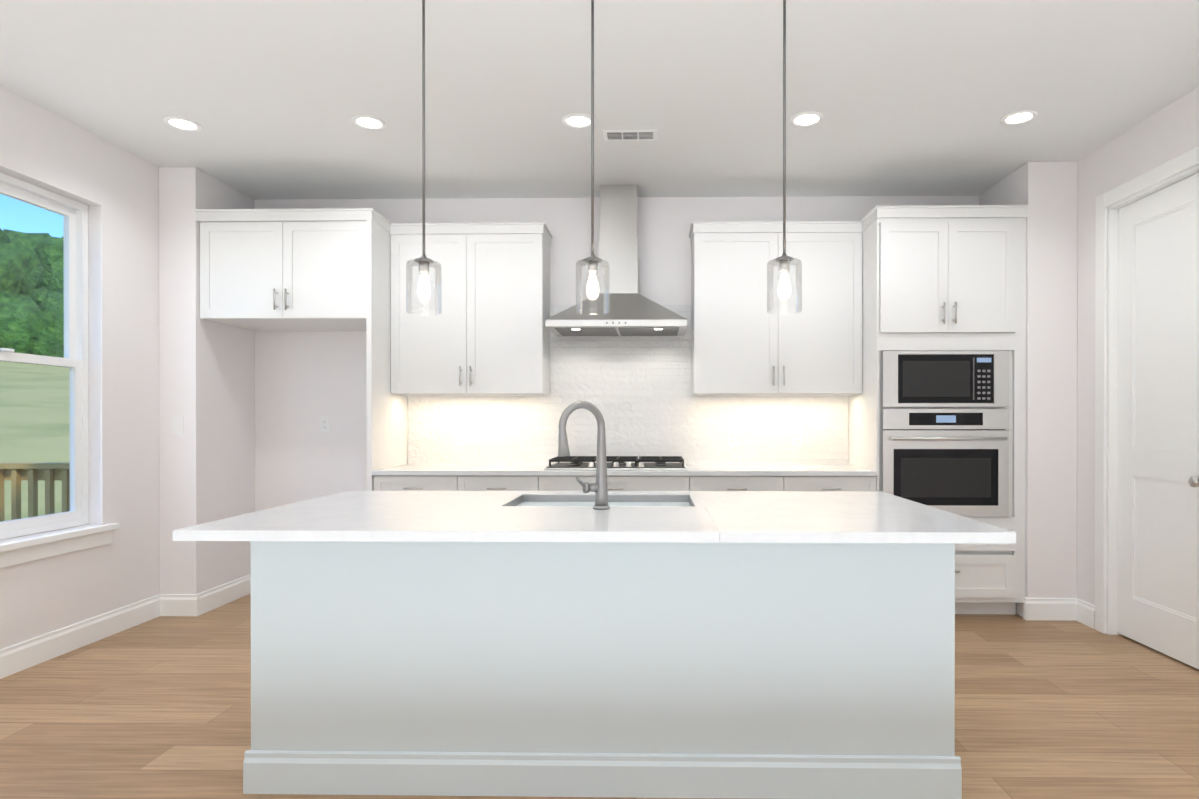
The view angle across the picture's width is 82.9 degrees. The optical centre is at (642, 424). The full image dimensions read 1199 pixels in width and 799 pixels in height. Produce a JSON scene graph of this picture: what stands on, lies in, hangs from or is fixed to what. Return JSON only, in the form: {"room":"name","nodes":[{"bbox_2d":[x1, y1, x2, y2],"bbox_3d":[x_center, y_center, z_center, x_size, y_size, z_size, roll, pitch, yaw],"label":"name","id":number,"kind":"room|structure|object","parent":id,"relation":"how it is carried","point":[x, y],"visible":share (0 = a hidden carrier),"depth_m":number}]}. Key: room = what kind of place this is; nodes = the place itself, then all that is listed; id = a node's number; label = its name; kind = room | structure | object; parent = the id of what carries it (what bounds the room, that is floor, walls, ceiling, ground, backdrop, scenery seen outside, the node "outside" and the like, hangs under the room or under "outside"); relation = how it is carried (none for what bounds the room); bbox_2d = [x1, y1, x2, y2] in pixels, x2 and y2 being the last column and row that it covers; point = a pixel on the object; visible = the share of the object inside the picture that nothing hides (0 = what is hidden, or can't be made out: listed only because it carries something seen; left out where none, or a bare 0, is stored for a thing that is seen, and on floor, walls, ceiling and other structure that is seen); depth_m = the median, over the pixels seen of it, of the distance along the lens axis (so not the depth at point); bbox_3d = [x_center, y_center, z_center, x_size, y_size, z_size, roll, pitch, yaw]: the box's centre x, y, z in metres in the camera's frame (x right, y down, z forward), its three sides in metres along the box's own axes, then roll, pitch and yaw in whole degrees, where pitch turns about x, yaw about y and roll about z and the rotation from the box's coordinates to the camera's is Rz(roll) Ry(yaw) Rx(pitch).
{"room":"kitchen","nodes":[
{"label":"kitchen","id":0,"kind":"room"},
{"bbox_2d":[0,86,159,648],"bbox_3d":[-3.176,-0.194,0.580,0.150,2.820,8.620,0,0,1],"label":"wall","id":1,"kind":"structure","parent":0,"point":[114,187],"depth_m":3.86},
{"bbox_2d":[0,172,119,567],"bbox_3d":[-3.106,-0.274,3.334,0.193,1.912,1.110,0,0,1],"label":"double-hung window","id":2,"kind":"structure","parent":1,"relation":"in","point":[74,213],"depth_m":3.73},
{"bbox_2d":[0,594,167,678],"bbox_3d":[-3.098,1.150,0.269,0.014,0.135,7.988,0,0,1],"label":"baseboard","id":3,"kind":"structure","parent":1,"relation":"attached to","point":[21,656],"depth_m":3.64},
{"bbox_2d":[159,167,254,593],"bbox_3d":[-2.916,-0.206,4.571,0.233,2.818,0.628,0,0,1],"label":"wall","id":4,"kind":"structure","parent":0,"point":[207,393],"depth_m":4.26},
{"bbox_2d":[188,574,250,615],"bbox_3d":[-2.792,1.135,4.547,0.014,0.135,0.606,0,0,1],"label":"baseboard","id":5,"kind":"structure","parent":4,"relation":"attached to","point":[208,600],"depth_m":4.45},
{"bbox_2d":[0,594,1198,798],"bbox_3d":[-0.244,1.266,0.536,6.315,0.100,9.220,0,0,1],"label":"floor","id":6,"kind":"structure","parent":0,"point":[159,707],"depth_m":2.80},
{"bbox_2d":[371,477,466,490],"bbox_3d":[-1.393,0.761,4.559,0.589,0.883,0.608,0,0,1],"label":"base cabinet","id":7,"kind":"object","parent":6,"relation":"on","point":[377,483],"depth_m":4.26},
{"bbox_2d":[467,477,550,490],"bbox_3d":[-0.902,0.761,4.551,0.629,0.883,0.608,0,0,1],"label":"base cabinet","id":8,"kind":"object","parent":6,"relation":"on","point":[473,483],"depth_m":4.25},
{"bbox_2d":[243,541,961,798],"bbox_3d":[-0.133,0.768,2.589,2.336,0.883,0.783,0,0,1],"label":"kitchen island","id":9,"kind":"object","parent":6,"relation":"on","point":[595,639],"depth_m":2.21},
{"bbox_2d":[173,505,1015,544],"bbox_3d":[-0.141,0.312,2.162,2.348,0.030,0.560,0,0,1],"label":"island countertop","id":10,"kind":"structure","parent":9,"relation":"on","point":[451,524],"depth_m":2.01},
{"bbox_2d":[557,401,612,512],"bbox_3d":[-0.199,0.108,2.332,0.170,0.376,0.140,0,0,1],"label":"faucet","id":11,"kind":"object","parent":10,"relation":"on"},
{"bbox_2d":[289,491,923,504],"bbox_3d":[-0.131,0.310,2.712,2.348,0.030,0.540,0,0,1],"label":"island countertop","id":12,"kind":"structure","parent":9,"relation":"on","point":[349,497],"depth_m":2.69},
{"bbox_2d":[505,493,692,504],"bbox_3d":[-0.156,0.426,2.642,0.723,0.256,0.424,0,0,1],"label":"sink","id":13,"kind":"object","parent":12,"relation":"in","point":[526,498],"depth_m":2.84},
{"bbox_2d":[551,477,702,490],"bbox_3d":[-0.173,0.761,4.539,1.066,0.883,0.608,0,0,1],"label":"base cabinet","id":14,"kind":"object","parent":6,"relation":"on","point":[557,483],"depth_m":4.24},
{"bbox_2d":[371,465,874,476],"bbox_3d":[-0.115,0.304,4.524,3.145,0.031,0.633,0,0,1],"label":"countertop","id":15,"kind":"structure","parent":14,"relation":"on","point":[396,470],"depth_m":4.24},
{"bbox_2d":[703,477,794,490],"bbox_3d":[0.593,0.761,4.526,0.706,0.883,0.608,0,0,1],"label":"base cabinet","id":16,"kind":"object","parent":6,"relation":"on","point":[709,483],"depth_m":4.22},
{"bbox_2d":[795,477,874,490],"bbox_3d":[1.141,0.761,4.517,0.632,0.883,0.608,0,0,1],"label":"base cabinet","id":17,"kind":"object","parent":6,"relation":"on","point":[801,483],"depth_m":4.21},
{"bbox_2d":[847,205,1028,614],"bbox_3d":[1.918,-0.064,4.491,0.917,2.535,0.627,0,0,1],"label":"tall cabinet","id":18,"kind":"object","parent":6,"relation":"on","point":[891,357],"depth_m":4.18},
{"bbox_2d":[0,0,1198,199],"bbox_3d":[-0.244,-1.664,0.526,6.315,0.120,9.220,0,0,1],"label":"ceiling","id":19,"kind":"structure","parent":0,"point":[272,98],"depth_m":3.24},
{"bbox_2d":[163,116,201,130],"bbox_3d":[-2.466,-1.609,3.634,0.176,0.008,0.176,0,0,1],"label":"recessed light","id":20,"kind":"object","parent":19,"relation":"in","point":[182,123],"visible":1,"depth_m":3.63},
{"bbox_2d":[351,115,386,129],"bbox_3d":[-1.460,-1.609,3.617,0.176,0.008,0.176,0,0,1],"label":"recessed light","id":21,"kind":"object","parent":19,"relation":"in","point":[369,122],"visible":1,"depth_m":3.61},
{"bbox_2d":[406,0,441,314],"bbox_3d":[-0.763,-0.999,2.363,0.124,1.219,0.124,0,0,1],"label":"pendant light","id":22,"kind":"object","parent":19,"relation":"hanging from","point":[423,263],"visible":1,"depth_m":2.36},
{"bbox_2d":[562,113,594,128],"bbox_3d":[-0.340,-1.609,3.599,0.176,0.008,0.176,0,0,1],"label":"recessed light","id":23,"kind":"object","parent":19,"relation":"in","point":[577,120],"visible":0.94,"depth_m":3.59},
{"bbox_2d":[576,0,609,314],"bbox_3d":[-0.173,-0.999,2.353,0.124,1.219,0.124,0,0,1],"label":"pendant light","id":24,"kind":"object","parent":19,"relation":"hanging from","point":[592,262],"visible":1,"depth_m":2.35},
{"bbox_2d":[603,130,656,140],"bbox_3d":[-0.067,-1.606,3.774,0.300,0.016,0.130,0,0,1],"label":"ceiling vent","id":25,"kind":"object","parent":19,"relation":"in","point":[619,135],"visible":1,"depth_m":3.75},
{"bbox_2d":[767,0,801,313],"bbox_3d":[0.491,-0.999,2.342,0.124,1.219,0.124,0,0,1],"label":"pendant light","id":26,"kind":"object","parent":19,"relation":"hanging from","point":[784,261],"visible":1,"depth_m":2.34},
{"bbox_2d":[790,111,823,126],"bbox_3d":[0.868,-1.609,3.579,0.176,0.008,0.176,0,0,1],"label":"recessed light","id":27,"kind":"object","parent":19,"relation":"in","point":[807,119],"visible":1,"depth_m":3.57},
{"bbox_2d":[1000,110,1037,124],"bbox_3d":[1.980,-1.609,3.560,0.176,0.008,0.176,0,0,1],"label":"recessed light","id":28,"kind":"object","parent":19,"relation":"in","point":[1019,117],"visible":1,"depth_m":3.56},
{"bbox_2d":[254,196,978,511],"bbox_3d":[-0.171,-0.208,4.916,6.315,2.820,0.150,0,0,1],"label":"wall","id":29,"kind":"structure","parent":0,"point":[305,381],"depth_m":4.87},
{"bbox_2d":[195,209,386,332],"bbox_3d":[-2.259,-1.000,4.567,1.076,0.665,0.608,0,0,1],"label":"upper cabinet","id":30,"kind":"object","parent":29,"relation":"attached to","point":[261,269],"depth_m":4.27},
{"bbox_2d":[320,416,329,432],"bbox_3d":[-2.284,0.002,4.872,0.072,0.116,0.008,0,0,1],"label":"outlet","id":31,"kind":"object","parent":29,"relation":"attached to","point":[324,424],"visible":1,"depth_m":4.87},
{"bbox_2d":[387,222,550,396],"bbox_3d":[-1.174,-0.766,4.690,1.022,1.122,0.328,0,0,1],"label":"upper cabinet","id":32,"kind":"object","parent":29,"relation":"attached to","point":[489,338],"depth_m":4.53},
{"bbox_2d":[543,225,690,332],"bbox_3d":[-0.163,-0.960,4.588,0.910,0.575,0.498,0,0,1],"label":"range hood","id":33,"kind":"object","parent":29,"relation":"attached to","point":[630,311],"depth_m":4.55},
{"bbox_2d":[600,185,637,224],"bbox_3d":[-0.161,-1.432,4.705,0.250,0.368,0.260,0,0,1],"label":"hood chimney","id":34,"kind":"object","parent":29,"relation":"attached to","point":[618,203],"depth_m":4.57},
{"bbox_2d":[691,221,862,396],"bbox_3d":[0.903,-0.766,4.655,1.113,1.122,0.328,0,0,1],"label":"upper cabinet","id":35,"kind":"object","parent":29,"relation":"attached to","point":[739,348],"depth_m":4.50},
{"bbox_2d":[979,161,1077,616],"bbox_3d":[2.528,-0.206,4.480,0.300,2.818,0.628,0,0,1],"label":"wall","id":36,"kind":"structure","parent":0,"point":[1047,192],"depth_m":4.17},
{"bbox_2d":[1023,597,1087,625],"bbox_3d":[2.515,1.137,4.161,0.316,0.135,0.059,0,0,1],"label":"baseboard","id":37,"kind":"structure","parent":36,"relation":"attached to","point":[1065,609],"depth_m":4.16},
{"bbox_2d":[1077,87,1198,633],"bbox_3d":[2.683,-0.194,0.483,0.140,2.820,8.620,0,0,1],"label":"wall","id":38,"kind":"structure","parent":0,"point":[1166,134],"depth_m":4.02},
{"bbox_2d":[1095,146,1198,634],"bbox_3d":[2.714,-0.059,3.533,0.138,2.531,0.872,0,0,1],"label":"door frame","id":39,"kind":"structure","parent":38,"relation":"attached to","point":[1110,203],"depth_m":3.88},
{"bbox_2d":[1118,172,1198,668],"bbox_3d":[2.698,-0.017,3.533,0.103,2.422,0.678,0,0,1],"label":"pantry door","id":40,"kind":"structure","parent":38,"relation":"in","point":[1158,433],"depth_m":3.56},
{"label":"outside","id":41,"kind":"structure","parent":0,"visible":0},
{"bbox_3d":[-5.661,1.628,2.968,5.100,0.560,4.500,0,0,1],"label":"floor","id":42,"kind":"structure","parent":41,"visible":0},
{"bbox_2d":[0,463,69,521],"bbox_3d":[-5.288,0.817,5.110,4.075,1.048,0.140,0,0,1],"label":"deck railing","id":43,"kind":"object","parent":42,"relation":"on","point":[20,468],"depth_m":5.02},
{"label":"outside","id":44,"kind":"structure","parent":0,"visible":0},
{"bbox_2d":[0,361,69,520],"bbox_3d":[-42.931,-4.765,49.919,140.003,12.870,138.001,0,0,-40],"label":"field","id":45,"kind":"structure","parent":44,"point":[21,392],"depth_m":17.62},
{"bbox_2d":[0,228,63,357],"bbox_3d":[-60.534,-12.462,69.429,49.149,19.548,53.064,0,0,1],"label":"tree","id":46,"kind":"object","parent":45,"relation":"on","point":[41,324],"depth_m":59.73}
]}

